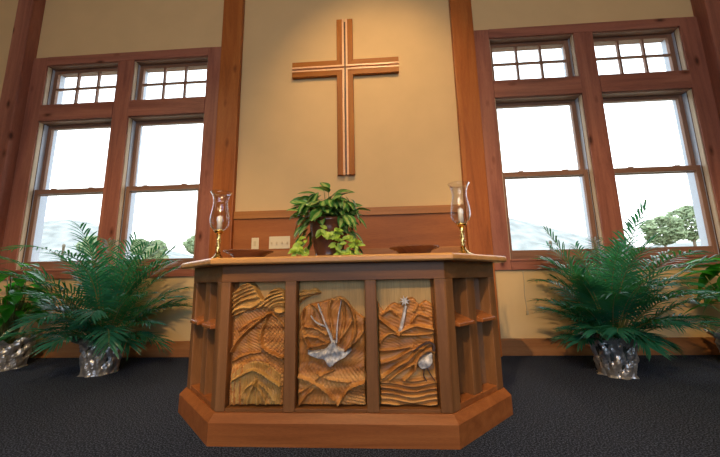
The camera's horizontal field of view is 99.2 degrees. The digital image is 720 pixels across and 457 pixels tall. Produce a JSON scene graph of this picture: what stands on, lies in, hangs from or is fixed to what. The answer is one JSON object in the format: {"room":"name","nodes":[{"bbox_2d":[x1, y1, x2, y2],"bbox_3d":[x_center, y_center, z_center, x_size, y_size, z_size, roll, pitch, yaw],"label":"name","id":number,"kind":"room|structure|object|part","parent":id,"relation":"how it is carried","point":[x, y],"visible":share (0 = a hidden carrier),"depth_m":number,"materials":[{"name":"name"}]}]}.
{"room":"house of worship","nodes":[
{"label":"house of worship","id":0,"kind":"room"},
{"bbox_2d":[0,0,719,341],"bbox_3d":[-0.159,-1.258,3.979,12.900,5.720,0.220,-2,-9,3],"label":"wall","id":1,"kind":"structure","parent":0,"point":[407,148],"depth_m":3.93,"materials":[{"name":"beige paint"}]},
{"bbox_2d":[0,0,45,255],"bbox_3d":[-4.658,-1.221,4.062,0.230,5.600,0.150,-2,-9,3],"label":"trim","id":2,"kind":"structure","parent":1,"relation":"attached to","point":[25,38],"depth_m":4.11,"materials":[{"name":"brown wood"}]},
{"bbox_2d":[16,62,117,269],"bbox_3d":[-3.792,-0.865,4.133,1.040,2.821,0.232,-2,-9,3],"label":"window","id":3,"kind":"structure","parent":1,"relation":"in","point":[39,191],"depth_m":4.15,"materials":[{"name":"brown wood"}]},
{"bbox_3d":[-3.778,-0.002,3.956,1.016,1.052,0.038,-2,-9,3],"label":"sash","id":4,"kind":"part","parent":3,"relation":"part of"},
{"bbox_3d":[-3.793,-0.936,4.153,1.016,0.991,0.038,-2,-9,3],"label":"sash","id":5,"kind":"part","parent":3,"relation":"part of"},
{"bbox_3d":[-3.813,-1.958,4.296,1.016,0.584,0.038,-2,-9,3],"label":"transom sash","id":6,"kind":"part","parent":3,"relation":"part of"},
{"bbox_2d":[56,72,115,102],"bbox_3d":[-3.813,-1.963,4.297,0.906,0.472,0.030,-2,-9,3],"label":"grille","id":7,"kind":"object","parent":3,"relation":"attached to","point":[58,74],"depth_m":4.30,"materials":[{"name":"brown wood"}]},
{"bbox_2d":[29,341,189,357],"bbox_3d":[-3.134,1.423,3.605,2.715,0.178,0.022,-2,-9,3],"label":"baseboard","id":8,"kind":"structure","parent":1,"relation":"attached to","point":[180,348],"depth_m":3.56,"materials":[{"name":"brown wood"}]},
{"bbox_2d":[0,47,220,279],"bbox_3d":[-3.177,-0.904,3.995,2.715,3.062,0.100,-2,-9,3],"label":"trim","id":9,"kind":"structure","parent":1,"relation":"attached to","point":[122,107],"depth_m":4.03,"materials":[{"name":"brown wood"}]},
{"bbox_3d":[-3.812,-1.572,4.125,1.040,0.228,0.036,-2,-9,3],"label":"transom rail","id":10,"kind":"part","parent":9,"relation":"part of","materials":[{"name":"brown wood"}]},
{"bbox_3d":[-2.550,-1.607,4.053,1.040,0.228,0.036,-2,-9,3],"label":"transom rail","id":11,"kind":"part","parent":9,"relation":"part of","materials":[{"name":"brown wood"}]},
{"bbox_2d":[113,57,207,266],"bbox_3d":[-2.530,-0.901,4.061,1.040,2.821,0.232,-2,-9,3],"label":"window","id":12,"kind":"structure","parent":1,"relation":"in","point":[129,188],"depth_m":4.09,"materials":[{"name":"brown wood"}]},
{"bbox_3d":[-2.515,-0.037,3.885,1.016,1.052,0.038,-2,-9,3],"label":"sash","id":13,"kind":"part","parent":12,"relation":"part of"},
{"bbox_3d":[-2.530,-0.971,4.081,1.016,0.991,0.038,-2,-9,3],"label":"sash","id":14,"kind":"part","parent":12,"relation":"part of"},
{"bbox_3d":[-2.551,-1.993,4.224,1.016,0.584,0.038,-2,-9,3],"label":"transom sash","id":15,"kind":"part","parent":12,"relation":"part of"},
{"bbox_2d":[143,67,205,98],"bbox_3d":[-2.551,-1.999,4.225,0.906,0.472,0.030,-2,-9,3],"label":"grille","id":16,"kind":"object","parent":12,"relation":"attached to","point":[185,82],"depth_m":4.23,"materials":[{"name":"brown wood"}]},
{"bbox_2d":[208,0,244,258],"bbox_3d":[-1.696,-1.298,3.933,0.270,5.600,0.070,-2,-9,3],"label":"trim","id":17,"kind":"structure","parent":1,"relation":"attached to","point":[229,94],"depth_m":3.90,"materials":[{"name":"orange wood"}]},
{"bbox_2d":[251,238,258,248],"bbox_3d":[-1.258,0.181,3.677,0.090,0.140,0.013,-2,-9,3],"label":"blank wall plate","id":18,"kind":"object","parent":1,"relation":"attached to","point":[255,241],"visible":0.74,"depth_m":3.67,"materials":[{"name":"beige plastic"}]},
{"bbox_2d":[269,236,289,248],"bbox_3d":[-0.957,0.168,3.656,0.245,0.148,0.022,-2,-9,3],"label":"switch plate","id":19,"kind":"object","parent":1,"relation":"attached to","point":[275,242],"visible":1,"depth_m":3.65,"materials":[{"name":"beige plastic"}]},
{"bbox_2d":[292,19,398,175],"bbox_3d":[-0.186,-1.709,3.913,1.380,2.150,0.057,-2,-9,3],"label":"wall cross","id":20,"kind":"object","parent":1,"relation":"attached to","point":[345,67],"visible":1,"depth_m":3.93,"materials":[{"name":"brown wood"}]},
{"bbox_2d":[232,204,467,257],"bbox_3d":[-0.144,0.493,3.562,2.770,1.490,0.040,-2,-9,3],"label":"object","id":21,"kind":"structure","parent":1,"relation":"attached to","point":[387,227],"depth_m":3.62,"materials":[{"name":"brown wood"}]},
{"bbox_3d":[-0.157,-0.196,3.675,2.770,0.095,0.040,-2,-9,3],"label":"cap rail","id":22,"kind":"part","parent":21,"relation":"part of","materials":[{"name":"brown wood"}]},
{"bbox_3d":[-0.147,0.301,3.596,2.770,0.120,0.035,-2,-9,3],"label":"rail","id":23,"kind":"part","parent":21,"relation":"part of","materials":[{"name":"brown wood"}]},
{"bbox_2d":[449,0,501,356],"bbox_3d":[1.338,-1.383,3.760,0.270,5.600,0.070,-2,-9,3],"label":"trim","id":24,"kind":"structure","parent":1,"relation":"attached to","point":[472,155],"depth_m":3.69,"materials":[{"name":"orange wood"}]},
{"bbox_2d":[522,271,528,314],"bbox_3d":[1.841,0.715,3.414,0.022,0.470,0.016,-2,-9,3],"label":"cord","id":25,"kind":"object","parent":1,"relation":"attached to","point":[527,312],"visible":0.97,"depth_m":3.41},
{"bbox_2d":[489,34,603,258],"bbox_3d":[2.201,-1.034,3.791,1.040,2.821,0.232,-2,-9,3],"label":"window","id":26,"kind":"structure","parent":1,"relation":"in","point":[565,42],"depth_m":3.77,"materials":[{"name":"brown wood"}]},
{"bbox_2d":[493,45,565,78],"bbox_3d":[2.179,-2.132,3.955,0.906,0.472,0.030,-2,-9,3],"label":"grille","id":27,"kind":"object","parent":26,"relation":"attached to","point":[541,62],"depth_m":3.96,"materials":[{"name":"brown wood"}]},
{"bbox_3d":[2.179,-2.126,3.954,1.016,0.584,0.038,-2,-9,3],"label":"transom sash","id":28,"kind":"part","parent":26,"relation":"part of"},
{"bbox_3d":[2.200,-1.104,3.812,1.016,0.991,0.038,-2,-9,3],"label":"sash","id":29,"kind":"part","parent":26,"relation":"part of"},
{"bbox_3d":[2.215,-0.171,3.615,1.016,1.052,0.038,-2,-9,3],"label":"sash","id":30,"kind":"part","parent":26,"relation":"part of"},
{"bbox_2d":[474,16,719,269],"bbox_3d":[2.836,-1.073,3.653,2.715,3.062,0.100,-2,-9,3],"label":"trim","id":31,"kind":"structure","parent":1,"relation":"attached to","point":[589,83],"depth_m":3.69,"materials":[{"name":"brown wood"}]},
{"bbox_3d":[2.181,-1.740,3.783,1.040,0.228,0.036,-2,-9,3],"label":"transom rail","id":32,"kind":"part","parent":31,"relation":"part of","materials":[{"name":"brown wood"}]},
{"bbox_3d":[3.443,-1.776,3.711,1.040,0.228,0.036,-2,-9,3],"label":"transom rail","id":33,"kind":"part","parent":31,"relation":"part of","materials":[{"name":"brown wood"}]},
{"bbox_2d":[501,337,719,355],"bbox_3d":[2.879,1.254,3.262,2.715,0.178,0.022,-2,-9,3],"label":"baseboard","id":34,"kind":"structure","parent":1,"relation":"attached to","point":[690,345],"depth_m":3.28,"materials":[{"name":"brown wood"}]},
{"bbox_2d":[592,27,719,255],"bbox_3d":[3.463,-1.069,3.719,1.040,2.821,0.232,-2,-9,3],"label":"window","id":35,"kind":"structure","parent":1,"relation":"in","point":[696,167],"depth_m":3.70,"materials":[{"name":"brown wood"}]},
{"bbox_2d":[596,39,670,73],"bbox_3d":[3.442,-2.167,3.883,0.906,0.472,0.030,-2,-9,3],"label":"grille","id":36,"kind":"object","parent":35,"relation":"attached to","point":[668,41],"depth_m":3.88,"materials":[{"name":"brown wood"}]},
{"bbox_3d":[3.442,-2.162,3.882,1.016,0.584,0.038,-2,-9,3],"label":"transom sash","id":37,"kind":"part","parent":35,"relation":"part of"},
{"bbox_3d":[3.463,-1.140,3.740,1.016,0.991,0.038,-2,-9,3],"label":"sash","id":38,"kind":"part","parent":35,"relation":"part of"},
{"bbox_3d":[3.478,-0.206,3.543,1.016,1.052,0.038,-2,-9,3],"label":"sash","id":39,"kind":"part","parent":35,"relation":"part of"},
{"bbox_2d":[690,0,719,120],"bbox_3d":[4.304,-1.473,3.551,0.250,5.600,0.150,-2,-9,3],"label":"trim","id":40,"kind":"structure","parent":1,"relation":"attached to","point":[707,12],"depth_m":3.65,"materials":[{"name":"brown wood"}]},
{"bbox_2d":[0,355,719,456],"bbox_3d":[-0.417,0.689,-1.507,12.500,0.120,10.000,-2,-9,3],"label":"floor","id":41,"kind":"structure","parent":0,"point":[561,405],"depth_m":1.95,"materials":[{"name":"grey carpet"}]},
{"bbox_2d":[0,263,54,371],"bbox_3d":[-3.831,0.911,3.208,0.931,1.084,0.996,-2,-9,3],"label":"plant","id":42,"kind":"object","parent":41,"relation":"on","point":[14,354],"visible":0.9,"depth_m":3.21,"materials":[{"name":"green plant"}]},
{"bbox_3d":[-3.717,1.335,3.209,0.372,0.238,0.370,-2,-9,3],"label":"grower pot","id":43,"kind":"part","parent":42,"relation":"part of","materials":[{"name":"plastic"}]},
{"bbox_2d":[0,220,193,377],"bbox_3d":[-2.788,0.683,2.853,1.964,1.381,1.533,-2,-9,3],"label":"potted palm","id":44,"kind":"object","parent":41,"relation":"on","point":[101,354],"visible":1,"depth_m":2.87,"materials":[{"name":"plant"}]},
{"bbox_2d":[83,347,119,371],"bbox_3d":[-2.524,1.264,2.995,0.307,0.266,0.305,-2,-9,3],"label":"pot","id":45,"kind":"object","parent":44,"relation":"on","point":[109,362],"depth_m":2.88,"materials":[{"name":"plastic"}]},
{"bbox_2d":[178,252,512,449],"bbox_3d":[-0.132,0.714,2.110,2.256,0.985,1.016,-2,-9,3],"label":"altar","id":46,"kind":"object","parent":41,"relation":"on","point":[371,351],"visible":1,"depth_m":1.72,"materials":[{"name":"brown wood"}]},
{"bbox_3d":[-1.099,0.733,2.155,0.150,0.698,0.075,7,-13,-42],"label":"corner post","id":47,"kind":"part","parent":46,"relation":"part of","materials":[{"name":"brown wood"}]},
{"bbox_3d":[-1.036,0.599,2.076,0.161,0.074,0.161,7,-13,-42],"label":"cross arm","id":48,"kind":"part","parent":46,"relation":"part of","materials":[{"name":"brown wood"}]},
{"bbox_3d":[-0.953,1.028,1.902,0.071,0.030,0.413,7,-13,-42],"label":"rail","id":49,"kind":"part","parent":46,"relation":"part of","materials":[{"name":"brown wood"}]},
{"bbox_3d":[-0.865,0.567,1.895,0.161,0.074,0.161,7,-13,-42],"label":"cross arm","id":50,"kind":"part","parent":46,"relation":"part of","materials":[{"name":"brown wood"}]},
{"bbox_2d":[210,191,231,257],"bbox_3d":[-0.959,-0.015,2.091,0.140,0.479,0.140,-2,-9,3],"label":"candle holder","id":51,"kind":"object","parent":46,"relation":"on","point":[219,231],"visible":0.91,"depth_m":2.07,"materials":[{"name":"gold metal"}]},
{"bbox_3d":[-0.956,0.102,2.072,0.039,0.125,0.039,-2,-9,3],"label":"twisted stem","id":52,"kind":"part","parent":51,"relation":"part of","materials":[{"name":"gold metal"}]},
{"bbox_2d":[217,216,222,229],"bbox_3d":[-0.959,-0.040,2.095,0.033,0.109,0.033,-2,-9,3],"label":"candle","id":53,"kind":"object","parent":51,"relation":"on","point":[219,219],"depth_m":2.08,"materials":[{"name":"beige wax"}]},
{"bbox_3d":[-0.767,0.670,1.804,0.154,0.698,0.156,-2,-9,3],"label":"corner post","id":54,"kind":"part","parent":46,"relation":"part of","materials":[{"name":"brown wood"}]},
{"bbox_3d":[-0.768,0.662,1.760,0.051,0.698,0.070,-2,-9,3],"label":"corner post","id":55,"kind":"part","parent":46,"relation":"part of","materials":[{"name":"brown wood"}]},
{"bbox_2d":[223,249,273,257],"bbox_3d":[-0.779,0.196,2.147,0.336,0.074,0.336,-2,-9,3],"label":"wooden bowl","id":56,"kind":"object","parent":46,"relation":"on","point":[234,253],"visible":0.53,"depth_m":2.04,"materials":[{"name":"brown wood"}]},
{"bbox_3d":[-0.576,0.994,1.701,0.322,0.018,0.076,-2,-9,3],"label":"rail","id":57,"kind":"part","parent":46,"relation":"part of","materials":[{"name":"brown wood"}]},
{"bbox_3d":[-0.582,0.710,1.721,0.314,0.540,0.117,-2,-9,3],"label":"carved panel","id":58,"kind":"part","parent":46,"relation":"part of","materials":[{"name":"orange wood"}]},
{"bbox_3d":[-0.580,0.664,1.793,0.322,0.698,0.012,-2,-9,3],"label":"panel","id":59,"kind":"part","parent":46,"relation":"part of","materials":[{"name":"brown wood"}]},
{"bbox_2d":[287,182,369,255],"bbox_3d":[-0.216,-0.068,2.070,0.551,0.549,0.477,2,-10,-16],"label":"potted houseplant","id":60,"kind":"object","parent":46,"relation":"on","point":[330,220],"visible":0.94,"depth_m":1.96,"materials":[{"name":"plant"}]},
{"bbox_3d":[-0.207,0.073,2.051,0.268,0.264,0.268,-2,-9,3],"label":"pot","id":61,"kind":"part","parent":60,"relation":"part of","materials":[{"name":"brown ceramic"}]},
{"bbox_3d":[-0.154,0.982,1.677,0.390,0.018,0.076,-2,-9,3],"label":"rail","id":62,"kind":"part","parent":46,"relation":"part of","materials":[{"name":"brown wood"}]},
{"bbox_3d":[-0.161,0.678,1.710,0.382,0.585,0.097,-2,-9,3],"label":"carved panel","id":63,"kind":"part","parent":46,"relation":"part of","materials":[{"name":"orange wood"}]},
{"bbox_3d":[-0.158,0.652,1.770,0.390,0.698,0.012,-2,-9,3],"label":"panel","id":64,"kind":"part","parent":46,"relation":"part of","materials":[{"name":"brown wood"}]},
{"bbox_3d":[-0.140,0.315,2.175,2.094,0.097,0.854,-2,-9,3],"label":"frieze rail","id":65,"kind":"part","parent":46,"relation":"part of","materials":[{"name":"brown wood"}]},
{"bbox_3d":[0.263,0.641,1.746,0.322,0.698,0.012,-2,-9,3],"label":"panel","id":66,"kind":"part","parent":46,"relation":"part of","materials":[{"name":"brown wood"}]},
{"bbox_3d":[0.260,0.671,1.676,0.314,0.572,0.115,-2,-9,3],"label":"carved panel","id":67,"kind":"part","parent":46,"relation":"part of","materials":[{"name":"orange wood"}]},
{"bbox_3d":[0.267,0.970,1.653,0.322,0.018,0.076,-2,-9,3],"label":"rail","id":68,"kind":"part","parent":46,"relation":"part of","materials":[{"name":"brown wood"}]},
{"bbox_2d":[389,244,438,253],"bbox_3d":[0.369,0.164,2.082,0.336,0.074,0.336,-6,-11,30],"label":"wooden bowl","id":69,"kind":"object","parent":46,"relation":"on","point":[421,248],"visible":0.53,"depth_m":1.98,"materials":[{"name":"brown wood"}]},
{"bbox_3d":[0.451,0.628,1.690,0.061,0.698,0.070,-2,-9,3],"label":"corner post","id":70,"kind":"part","parent":46,"relation":"part of","materials":[{"name":"brown wood"}]},
{"bbox_3d":[0.460,0.635,1.734,0.154,0.698,0.156,-2,-9,3],"label":"corner post","id":71,"kind":"part","parent":46,"relation":"part of","materials":[{"name":"brown wood"}]},
{"bbox_2d":[448,183,472,253],"bbox_3d":[0.658,-0.061,1.999,0.140,0.479,0.140,-2,-9,3],"label":"candle holder","id":72,"kind":"object","parent":46,"relation":"on","point":[461,224],"visible":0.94,"depth_m":1.98,"materials":[{"name":"gold metal"}]},
{"bbox_2d":[458,208,463,222],"bbox_3d":[0.658,-0.085,2.003,0.033,0.109,0.033,-2,-9,3],"label":"candle","id":73,"kind":"object","parent":72,"relation":"on","point":[460,211],"depth_m":1.99,"materials":[{"name":"beige wax"}]},
{"bbox_3d":[0.660,0.057,1.980,0.039,0.125,0.039,-2,-9,3],"label":"twisted stem","id":74,"kind":"part","parent":72,"relation":"part of","materials":[{"name":"gold metal"}]},
{"bbox_3d":[0.561,0.526,1.813,0.161,0.074,0.161,7,-12,-40],"label":"cross arm","id":75,"kind":"part","parent":46,"relation":"part of","materials":[{"name":"brown wood"}]},
{"bbox_3d":[0.676,0.982,1.809,0.413,0.030,0.071,7,-12,-40],"label":"rail","id":76,"kind":"part","parent":46,"relation":"part of","materials":[{"name":"brown wood"}]},
{"bbox_3d":[0.754,0.549,1.974,0.161,0.074,0.161,7,-12,-40],"label":"cross arm","id":77,"kind":"part","parent":46,"relation":"part of","materials":[{"name":"brown wood"}]},
{"bbox_3d":[0.833,0.679,2.045,0.075,0.698,0.150,7,-12,-40],"label":"corner post","id":78,"kind":"part","parent":46,"relation":"part of","materials":[{"name":"brown wood"}]},
{"bbox_2d":[526,198,719,379],"bbox_3d":[2.319,0.463,2.481,1.545,1.507,1.716,-2,-9,3],"label":"potted palm","id":79,"kind":"object","parent":41,"relation":"on","point":[614,291],"visible":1,"depth_m":2.53,"materials":[{"name":"plant"}]},
{"bbox_2d":[595,344,631,376],"bbox_3d":[2.207,1.120,2.656,0.307,0.266,0.305,-2,-9,3],"label":"pot","id":80,"kind":"object","parent":79,"relation":"on","point":[611,360],"depth_m":2.55,"materials":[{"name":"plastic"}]},
{"bbox_2d":[679,258,719,350],"bbox_3d":[3.648,0.705,2.792,0.899,1.080,1.015,-2,-9,3],"label":"plant","id":81,"kind":"object","parent":41,"relation":"on","point":[713,270],"visible":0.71,"depth_m":3.00,"materials":[{"name":"green plant"}]},
{"label":"outside","id":82,"kind":"structure","parent":0,"visible":0},
{"bbox_3d":[1.584,3.501,26.078,120.000,3.657,45.000,-2,-9,3],"label":"ground","id":83,"kind":"structure","parent":82,"visible":0},
{"bbox_2d":[60,244,65,260],"bbox_3d":[-5.767,1.120,5.857,0.052,1.660,0.050,-2,-9,3],"label":"post","id":84,"kind":"object","parent":83,"relation":"on","point":[63,245],"visible":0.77,"depth_m":5.96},
{"bbox_2d":[75,235,96,256],"bbox_3d":[-18.841,1.415,21.799,1.889,1.906,1.960,-2,-9,3],"label":"tree","id":85,"kind":"object","parent":83,"relation":"on","point":[87,237],"visible":0.26,"depth_m":21.33,"materials":[{"name":"green plant"}]},
{"bbox_2d":[130,238,147,254],"bbox_3d":[-16.382,1.480,22.582,1.609,1.615,1.636,-10,-13,43],"label":"tree","id":86,"kind":"object","parent":83,"relation":"on","point":[143,240],"visible":0.3,"depth_m":22.35,"materials":[{"name":"green plant"}]},
{"bbox_2d":[142,239,167,250],"bbox_3d":[-14.305,1.511,21.629,1.564,1.492,1.482,-2,-9,3],"label":"tree","id":87,"kind":"object","parent":83,"relation":"on","point":[159,242],"visible":0.38,"depth_m":21.30,"materials":[{"name":"green plant"}]},
{"bbox_2d":[143,245,168,258],"bbox_3d":[-5.926,1.210,8.887,0.805,1.509,0.772,-2,-9,3],"label":"tree","id":88,"kind":"object","parent":83,"relation":"on","point":[160,252],"visible":0.16,"depth_m":8.82,"materials":[{"name":"green plant"}]},
{"bbox_2d":[182,235,194,254],"bbox_3d":[-12.988,1.438,24.055,1.641,1.958,1.651,-2,-9,3],"label":"tree","id":89,"kind":"object","parent":83,"relation":"on","point":[188,244],"visible":0.48,"depth_m":23.60,"materials":[{"name":"green plant"}]},
{"bbox_2d":[637,215,690,246],"bbox_3d":[16.520,0.293,16.789,2.028,2.149,2.045,-2,-9,3],"label":"tree","id":90,"kind":"object","parent":83,"relation":"on","point":[674,232],"visible":0.95,"depth_m":16.50,"materials":[{"name":"green plant"}]},
{"bbox_2d":[665,205,699,245],"bbox_3d":[19.657,-0.111,18.012,2.601,2.741,2.519,-2,-9,3],"label":"tree","id":91,"kind":"object","parent":83,"relation":"on","point":[686,212],"visible":0.39,"depth_m":18.00,"materials":[{"name":"green plant"}]},
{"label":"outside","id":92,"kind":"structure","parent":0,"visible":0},
{"bbox_2d":[38,218,700,261],"bbox_3d":[-1.827,1.051,55.356,180.000,13.127,22.000,-2,-9,3],"label":"hills","id":93,"kind":"structure","parent":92,"point":[525,235],"depth_m":54.21,"materials":[{"name":"white snow"}]}
]}

